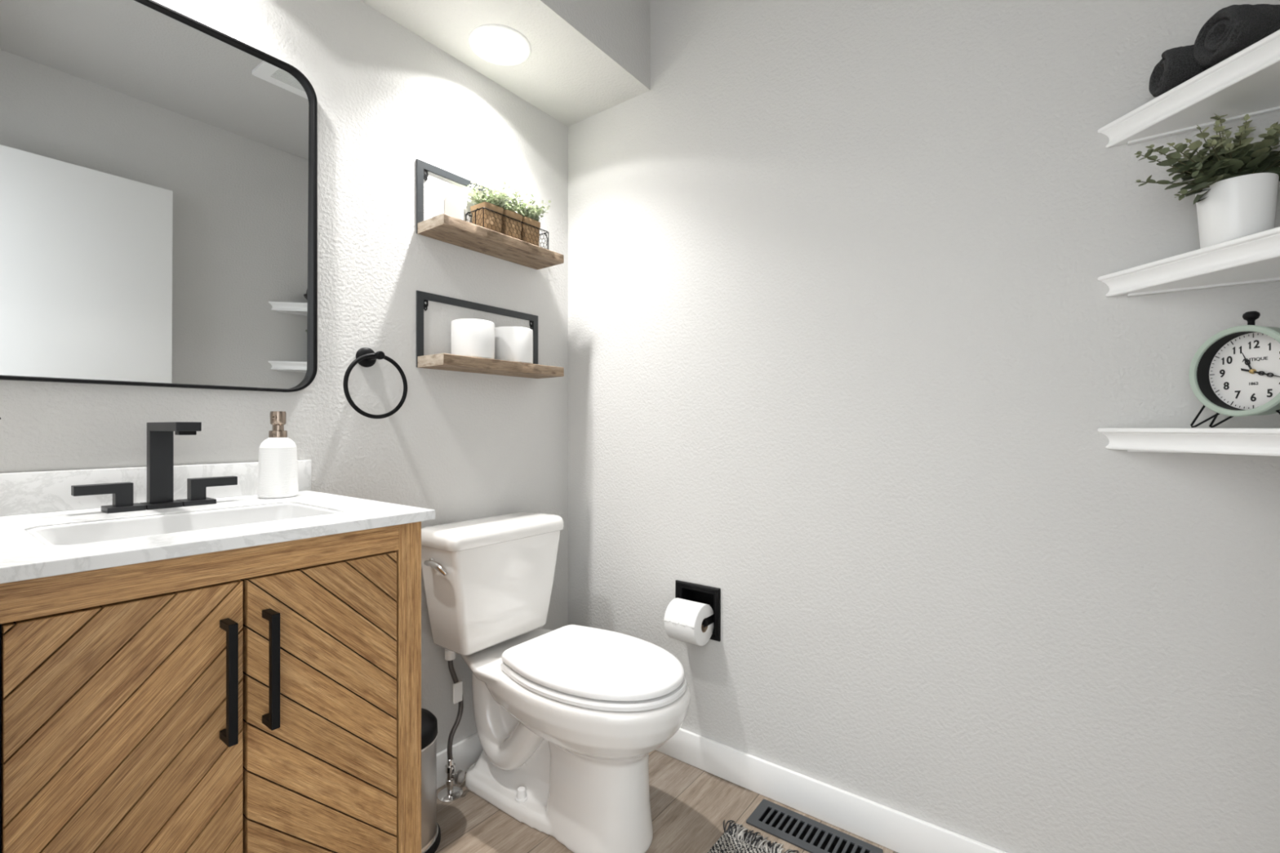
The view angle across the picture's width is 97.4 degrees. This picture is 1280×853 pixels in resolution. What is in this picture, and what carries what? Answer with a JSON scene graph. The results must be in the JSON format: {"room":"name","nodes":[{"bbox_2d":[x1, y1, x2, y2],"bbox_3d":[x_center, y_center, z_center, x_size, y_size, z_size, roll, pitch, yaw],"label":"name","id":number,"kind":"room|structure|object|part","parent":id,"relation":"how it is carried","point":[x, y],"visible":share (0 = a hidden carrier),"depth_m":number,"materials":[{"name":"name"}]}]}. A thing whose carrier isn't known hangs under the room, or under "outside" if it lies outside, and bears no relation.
{"room":"bathroom","nodes":[
{"label":"bathroom","id":0,"kind":"room"},
{"bbox_2d":[0,0,568,753],"bbox_3d":[-0.760,-0.178,1.486,0.120,2.430,1.740,0,0,37],"label":"wall","id":1,"kind":"structure","parent":0,"point":[460,446],"depth_m":1.51,"materials":[{"name":"grey paint"}]},
{"bbox_2d":[0,459,311,515],"bbox_3d":[-0.959,0.115,1.103,0.020,0.071,0.582,0,0,37],"label":"backsplash","id":2,"kind":"structure","parent":1,"relation":"attached to","point":[42,491],"depth_m":1.04,"materials":[{"name":"white stone"}]},
{"bbox_2d":[0,0,317,392],"bbox_3d":[-0.961,-0.455,1.098,0.026,0.751,0.616,0,0,37],"label":"wall mirror","id":3,"kind":"object","parent":1,"relation":"attached to","point":[158,166],"visible":1,"depth_m":1.10,"materials":[{"name":"black mirror"}]},
{"bbox_2d":[342,347,407,418],"bbox_3d":[-0.678,-0.112,1.431,0.078,0.185,0.165,0,0,37],"label":"towel ring","id":4,"kind":"object","parent":1,"relation":"attached to","point":[365,357],"visible":1,"depth_m":1.43,"materials":[{"name":"black metal"}]},
{"bbox_3d":[-0.674,-0.178,1.428,0.068,0.021,0.021,0,0,37],"label":"post","id":5,"kind":"part","parent":4,"relation":"part of","materials":[{"name":"black metal"}]},
{"bbox_2d":[436,732,483,789],"bbox_3d":[-0.527,0.989,1.686,0.013,0.096,0.900,0,0,37],"label":"baseboard","id":6,"kind":"structure","parent":1,"relation":"attached to","point":[465,753],"depth_m":1.67,"materials":[{"name":"white"}]},
{"bbox_2d":[416,158,564,270],"bbox_3d":[-0.437,-0.641,1.710,0.129,0.209,0.453,0,0,37],"label":"shelf","id":7,"kind":"object","parent":1,"relation":"attached to","point":[444,228],"visible":0.78,"depth_m":1.63,"materials":[{"name":"brown wood"}]},
{"bbox_2d":[432,189,463,220],"bbox_3d":[-0.540,-0.613,1.583,0.046,0.094,0.072,0,0,37],"label":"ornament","id":8,"kind":"object","parent":7,"relation":"on","point":[448,202],"visible":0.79,"depth_m":1.56,"materials":[{"name":"white ceramic"}]},
{"bbox_3d":[-0.486,-0.642,1.748,0.005,0.208,0.453,0,0,37],"label":"bracket frame","id":9,"kind":"part","parent":7,"relation":"part of","materials":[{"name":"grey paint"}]},
{"bbox_2d":[462,176,515,233],"bbox_3d":[-0.449,-0.647,1.676,0.160,0.158,0.119,0,0,-23],"label":"potted herb","id":10,"kind":"object","parent":7,"relation":"on","point":[480,202],"visible":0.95,"depth_m":1.65,"materials":[{"name":"green plant"}]},
{"bbox_2d":[465,207,548,249],"bbox_3d":[-0.406,-0.599,1.741,0.085,0.063,0.285,0,0,37],"label":"wire basket","id":11,"kind":"object","parent":7,"relation":"on","point":[483,208],"visible":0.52,"depth_m":1.68,"materials":[{"name":"black metal"}]},
{"bbox_3d":[-0.487,-0.603,1.633,0.047,0.052,0.015,0,0,37],"label":"handle","id":12,"kind":"part","parent":11,"relation":"part of","materials":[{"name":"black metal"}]},
{"bbox_2d":[505,194,551,245],"bbox_3d":[-0.364,-0.645,1.784,0.141,0.153,0.163,0,0,37],"label":"potted herb","id":13,"kind":"object","parent":11,"relation":"in","point":[531,218],"visible":0.62,"depth_m":1.77,"materials":[{"name":"green plant"}]},
{"bbox_2d":[483,183,531,239],"bbox_3d":[-0.410,-0.645,1.733,0.133,0.153,0.132,0,0,3],"label":"potted herb","id":14,"kind":"object","parent":7,"relation":"on","point":[508,211],"visible":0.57,"depth_m":1.71,"materials":[{"name":"green plant"}]},
{"bbox_2d":[416,290,564,378],"bbox_3d":[-0.437,-0.272,1.710,0.129,0.215,0.453,0,0,37],"label":"shelf","id":15,"kind":"object","parent":1,"relation":"attached to","point":[446,362],"visible":1,"depth_m":1.64,"materials":[{"name":"brown wood"}]},
{"bbox_2d":[450,318,494,359],"bbox_3d":[-0.487,-0.249,1.641,0.123,0.108,0.123,0,0,37],"label":"toilet paper roll","id":16,"kind":"object","parent":15,"relation":"on","point":[469,337],"visible":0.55,"depth_m":1.59,"materials":[{"name":"white paper"}]},
{"bbox_2d":[494,326,533,364],"bbox_3d":[-0.397,-0.249,1.761,0.123,0.108,0.123,0,0,37],"label":"toilet paper roll","id":17,"kind":"object","parent":15,"relation":"on","point":[512,344],"visible":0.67,"depth_m":1.71,"materials":[{"name":"white paper"}]},
{"bbox_2d":[470,201,503,233],"bbox_3d":[-0.456,-0.610,1.674,0.078,0.084,0.069,0,0,37],"label":"pot","id":18,"kind":"object","parent":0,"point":[494,206],"depth_m":1.65,"materials":[{"name":"brown"}]},
{"bbox_2d":[360,0,650,126],"bbox_3d":[-0.571,-1.243,1.331,0.370,0.300,1.520,0,0,37],"label":"soffit","id":19,"kind":"structure","parent":0,"point":[588,58],"depth_m":1.67,"materials":[{"name":"grey paint"}]},
{"bbox_2d":[468,24,531,66],"bbox_3d":[-0.401,-1.095,1.615,0.176,0.015,0.176,0,0,37],"label":"recessed light","id":20,"kind":"object","parent":19,"relation":"attached to","point":[496,44],"visible":1,"depth_m":1.61,"materials":[{"name":"white"}]},
{"bbox_2d":[501,209,522,239],"bbox_3d":[-0.411,-0.610,1.734,0.077,0.084,0.070,0,0,37],"label":"pot","id":21,"kind":"object","parent":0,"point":[512,214],"depth_m":1.71,"materials":[{"name":"brown"}]},
{"bbox_2d":[520,216,540,245],"bbox_3d":[-0.365,-0.611,1.795,0.076,0.084,0.069,0,0,37],"label":"pot","id":22,"kind":"object","parent":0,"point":[532,220],"depth_m":1.77,"materials":[{"name":"brown"}]},
{"bbox_2d":[434,750,897,852],"bbox_3d":[-0.234,1.077,0.354,2.320,0.080,2.920,0,0,37],"label":"floor","id":23,"kind":"structure","parent":0,"point":[690,805],"depth_m":1.49,"materials":[{"name":"brown wood"}]},
{"bbox_2d":[0,521,421,852],"bbox_3d":[-0.749,0.603,0.939,0.550,0.869,0.548,0,0,37],"label":"vanity cabinet","id":24,"kind":"object","parent":23,"relation":"on","point":[264,698],"visible":0.94,"depth_m":0.77,"materials":[{"name":"brown wood"}]},
{"bbox_3d":[-0.635,0.554,0.710,0.018,0.670,0.225,0,0,37],"label":"door","id":25,"kind":"part","parent":24,"relation":"part of","materials":[{"name":"brown wood"}]},
{"bbox_3d":[-0.568,0.192,0.803,0.022,0.048,0.462,0,0,37],"label":"rail","id":26,"kind":"part","parent":24,"relation":"part of","materials":[{"name":"brown wood"}]},
{"bbox_2d":[0,459,435,583],"bbox_3d":[-0.753,0.179,0.948,0.536,0.201,0.582,0,0,37],"label":"countertop","id":27,"kind":"structure","parent":24,"relation":"on","point":[46,531],"depth_m":0.95,"materials":[{"name":"white stone"}]},
{"bbox_2d":[71,422,237,513],"bbox_3d":[-0.836,0.071,1.005,0.188,0.158,0.235,0,0,37],"label":"faucet","id":28,"kind":"object","parent":27,"relation":"on","point":[160,435],"visible":1,"depth_m":1.04,"materials":[{"name":"black metal"}]},
{"bbox_3d":[-0.938,0.121,0.983,0.024,0.040,0.076,0,0,37],"label":"lever handle","id":29,"kind":"part","parent":28,"relation":"part of","materials":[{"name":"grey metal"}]},
{"bbox_3d":[-0.922,0.145,1.004,0.052,0.009,0.051,0,0,37],"label":"handle","id":30,"kind":"part","parent":28,"relation":"part of","materials":[{"name":"grey metal"}]},
{"bbox_3d":[-0.890,0.145,1.046,0.052,0.009,0.051,0,0,37],"label":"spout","id":31,"kind":"part","parent":28,"relation":"part of","materials":[{"name":"grey metal"}]},
{"bbox_3d":[-0.833,0.067,1.003,0.180,0.148,0.034,0,0,37],"label":"spout","id":32,"kind":"part","parent":28,"relation":"part of","materials":[{"name":"grey metal"}]},
{"bbox_3d":[-0.859,0.145,1.088,0.052,0.009,0.051,0,0,37],"label":"handle","id":33,"kind":"part","parent":28,"relation":"part of","materials":[{"name":"grey metal"}]},
{"bbox_3d":[-0.843,0.121,1.110,0.024,0.040,0.076,0,0,37],"label":"lever handle","id":34,"kind":"part","parent":28,"relation":"part of","materials":[{"name":"grey metal"}]},
{"bbox_2d":[26,502,342,546],"bbox_3d":[-0.718,0.216,0.917,0.239,0.128,0.369,0,0,37],"label":"sink basin","id":35,"kind":"object","parent":27,"relation":"in","point":[79,532],"depth_m":0.96,"materials":[{"name":"white ceramic"}]},
{"bbox_2d":[257,411,298,498],"bbox_3d":[-0.773,0.059,1.202,0.075,0.183,0.075,0,0,37],"label":"soap dispenser","id":36,"kind":"object","parent":27,"relation":"on","point":[277,475],"visible":1,"depth_m":1.18,"materials":[{"name":"white"}]},
{"bbox_3d":[-0.559,0.346,0.765,0.036,0.163,0.011,0,0,37],"label":"handle","id":37,"kind":"part","parent":24,"relation":"part of","materials":[{"name":"black metal"}]},
{"bbox_3d":[-0.529,0.346,0.806,0.036,0.163,0.011,0,0,37],"label":"handle","id":38,"kind":"part","parent":24,"relation":"part of","materials":[{"name":"black metal"}]},
{"bbox_3d":[-0.497,0.554,0.894,0.018,0.670,0.225,0,0,37],"label":"door","id":39,"kind":"part","parent":24,"relation":"part of","materials":[{"name":"brown wood"}]},
{"bbox_2d":[421,707,440,852],"bbox_3d":[-0.595,0.879,1.381,0.202,0.316,0.202,0,0,-8],"label":"pedal bin","id":40,"kind":"object","parent":23,"relation":"on","point":[430,828],"visible":0.23,"depth_m":1.36,"materials":[{"name":"silver metal"}]},
{"bbox_3d":[-0.596,0.745,1.381,0.186,0.048,0.186,0,0,37],"label":"lid","id":41,"kind":"part","parent":40,"relation":"part of","materials":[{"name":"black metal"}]},
{"bbox_2d":[421,511,690,852],"bbox_3d":[-0.214,0.657,1.486,0.732,0.760,0.427,0,0,37],"label":"toilet","id":42,"kind":"object","parent":23,"relation":"on","point":[569,719],"visible":1,"depth_m":1.45,"materials":[{"name":"white ceramic"}]},
{"bbox_3d":[-0.536,0.368,1.477,0.096,0.035,0.027,0,0,37],"label":"flush lever","id":43,"kind":"part","parent":42,"relation":"part of","materials":[{"name":"silver metal"}]},
{"bbox_2d":[437,648,465,802],"bbox_3d":[-0.531,0.824,1.585,0.074,0.426,0.069,0,0,-17],"label":"supply hose","id":44,"kind":"object","parent":42,"relation":"attached to","point":[451,793],"visible":0.98,"depth_m":1.58,"materials":[{"name":"silver metal"}]},
{"bbox_3d":[-0.505,0.982,1.575,0.014,0.034,0.036,0,0,18],"label":"valve knob","id":45,"kind":"part","parent":44,"relation":"part of","materials":[{"name":"silver metal"}]},
{"bbox_3d":[-0.429,0.467,1.655,0.176,0.288,0.389,0,0,37],"label":"tank","id":46,"kind":"part","parent":42,"relation":"part of","materials":[{"name":"white ceramic"}]},
{"bbox_3d":[-0.427,0.299,1.652,0.191,0.044,0.417,0,0,37],"label":"tank lid","id":47,"kind":"part","parent":42,"relation":"part of","materials":[{"name":"white ceramic"}]},
{"bbox_3d":[-0.100,0.622,1.433,0.465,0.017,0.349,0,0,37],"label":"seat","id":48,"kind":"part","parent":42,"relation":"part of","materials":[{"name":"white plastic"}]},
{"bbox_3d":[-0.100,0.598,1.434,0.456,0.024,0.341,0,0,37],"label":"seat lid","id":49,"kind":"part","parent":42,"relation":"part of","materials":[{"name":"white plastic"}]},
{"bbox_2d":[707,819,798,852],"bbox_3d":[0.197,1.028,0.922,0.630,0.018,0.946,0,0,37],"label":"rug","id":50,"kind":"object","parent":23,"relation":"on","point":[727,842],"visible":1,"depth_m":1.39,"materials":[{"name":"grey fabric"}]},
{"bbox_2d":[746,799,883,852],"bbox_3d":[0.435,1.072,1.422,0.314,0.080,0.112,0,0,37],"label":"floor vent","id":51,"kind":"object","parent":23,"relation":"in","point":[808,834],"visible":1,"depth_m":1.44,"materials":[{"name":"grey metal"}]},
{"bbox_2d":[568,0,1279,852],"bbox_3d":[0.541,-0.178,1.522,1.920,2.430,0.120,0,0,37],"label":"wall","id":52,"kind":"structure","parent":0,"point":[849,354],"depth_m":1.33,"materials":[{"name":"grey paint"}]},
{"bbox_2d":[675,580,720,641],"bbox_3d":[0.179,0.560,1.722,0.156,0.156,0.120,0,0,37],"label":"toilet paper holder","id":53,"kind":"object","parent":52,"relation":"attached to","point":[708,595],"visible":0.44,"depth_m":1.72,"materials":[{"name":"black metal"}]},
{"bbox_2d":[663,597,714,645],"bbox_3d":[0.148,0.582,1.679,0.106,0.118,0.119,0,0,37],"label":"toilet paper roll","id":54,"kind":"object","parent":53,"relation":"on","point":[683,619],"visible":1,"depth_m":1.64,"materials":[{"name":"white paper"}]},
{"bbox_3d":[0.209,0.575,1.668,0.008,0.024,0.070,0,0,37],"label":"arm","id":55,"kind":"part","parent":53,"relation":"part of","materials":[{"name":"black metal"}]},
{"bbox_2d":[655,727,1008,852],"bbox_3d":[0.459,0.989,1.501,1.787,0.096,0.013,0,0,37],"label":"baseboard","id":56,"kind":"structure","parent":52,"relation":"attached to","point":[900,832],"depth_m":1.48,"materials":[{"name":"white"}]},
{"bbox_2d":[1097,226,1279,297],"bbox_3d":[0.966,-0.282,0.941,0.300,0.047,0.300,0,0,37],"label":"corner shelf","id":57,"kind":"object","parent":52,"relation":"attached to","point":[1255,258],"visible":1,"depth_m":0.99,"materials":[{"name":"white wood"}]},
{"bbox_3d":[0.997,-0.261,0.943,0.254,0.004,0.259,0,0,37],"label":"wall rail","id":58,"kind":"part","parent":57,"relation":"part of","materials":[{"name":"white wood"}]},
{"bbox_2d":[1134,113,1279,248],"bbox_3d":[1.000,-0.431,0.951,0.313,0.250,0.128,0,0,-12],"label":"potted plant","id":59,"kind":"object","parent":57,"relation":"on","point":[1235,186],"visible":0.98,"depth_m":0.94,"materials":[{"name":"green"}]},
{"bbox_2d":[1097,427,1279,456],"bbox_3d":[0.966,0.026,0.941,0.300,0.047,0.300,0,0,37],"label":"corner shelf","id":60,"kind":"object","parent":52,"relation":"attached to","point":[1252,442],"visible":1,"depth_m":0.98,"materials":[{"name":"white wood"}]},
{"bbox_3d":[0.997,0.048,0.943,0.254,0.004,0.259,0,0,37],"label":"wall rail","id":61,"kind":"part","parent":60,"relation":"part of","materials":[{"name":"white wood"}]},
{"bbox_2d":[1189,311,1279,427],"bbox_3d":[1.013,-0.094,0.933,0.050,0.194,0.154,0,0,-8],"label":"alarm clock","id":62,"kind":"object","parent":60,"relation":"on","point":[1236,371],"visible":1,"depth_m":0.95,"materials":[{"name":"green metal"}]},
{"bbox_3d":[1.004,-0.019,0.985,0.035,0.043,0.047,0,0,-6],"label":"wire leg","id":63,"kind":"part","parent":62,"relation":"part of","materials":[{"name":"black metal"}]},
{"bbox_3d":[1.014,-0.178,0.933,0.020,0.027,0.020,0,0,37],"label":"knob","id":64,"kind":"part","parent":62,"relation":"part of","materials":[{"name":"black metal"}]},
{"bbox_2d":[1097,29,1279,147],"bbox_3d":[0.966,-0.585,0.941,0.300,0.047,0.300,0,0,37],"label":"corner shelf","id":65,"kind":"object","parent":52,"relation":"attached to","point":[1247,82],"visible":0.93,"depth_m":0.99,"materials":[{"name":"white wood"}]},
{"bbox_2d":[1148,44,1213,97],"bbox_3d":[1.010,-0.646,1.016,0.125,0.069,0.079,0,0,19],"label":"rolled towel","id":66,"kind":"object","parent":65,"relation":"on","point":[1177,65],"visible":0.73,"depth_m":1.00,"materials":[{"name":"black fabric"}]},
{"bbox_3d":[0.997,-0.563,0.943,0.254,0.004,0.259,0,0,37],"label":"wall rail","id":67,"kind":"part","parent":65,"relation":"part of","materials":[{"name":"white wood"}]},
{"bbox_2d":[1193,4,1279,66],"bbox_3d":[1.026,-0.658,0.938,0.132,0.081,0.093,0,0,3],"label":"rolled towel","id":68,"kind":"object","parent":65,"relation":"on","point":[1233,28],"visible":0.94,"depth_m":0.92,"materials":[{"name":"black fabric"}]},
{"bbox_2d":[1195,173,1279,248],"bbox_3d":[1.018,-0.359,0.961,0.098,0.106,0.098,0,0,37],"label":"pot","id":69,"kind":"object","parent":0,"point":[1230,206],"depth_m":0.93,"materials":[{"name":"white ceramic"}]}
]}

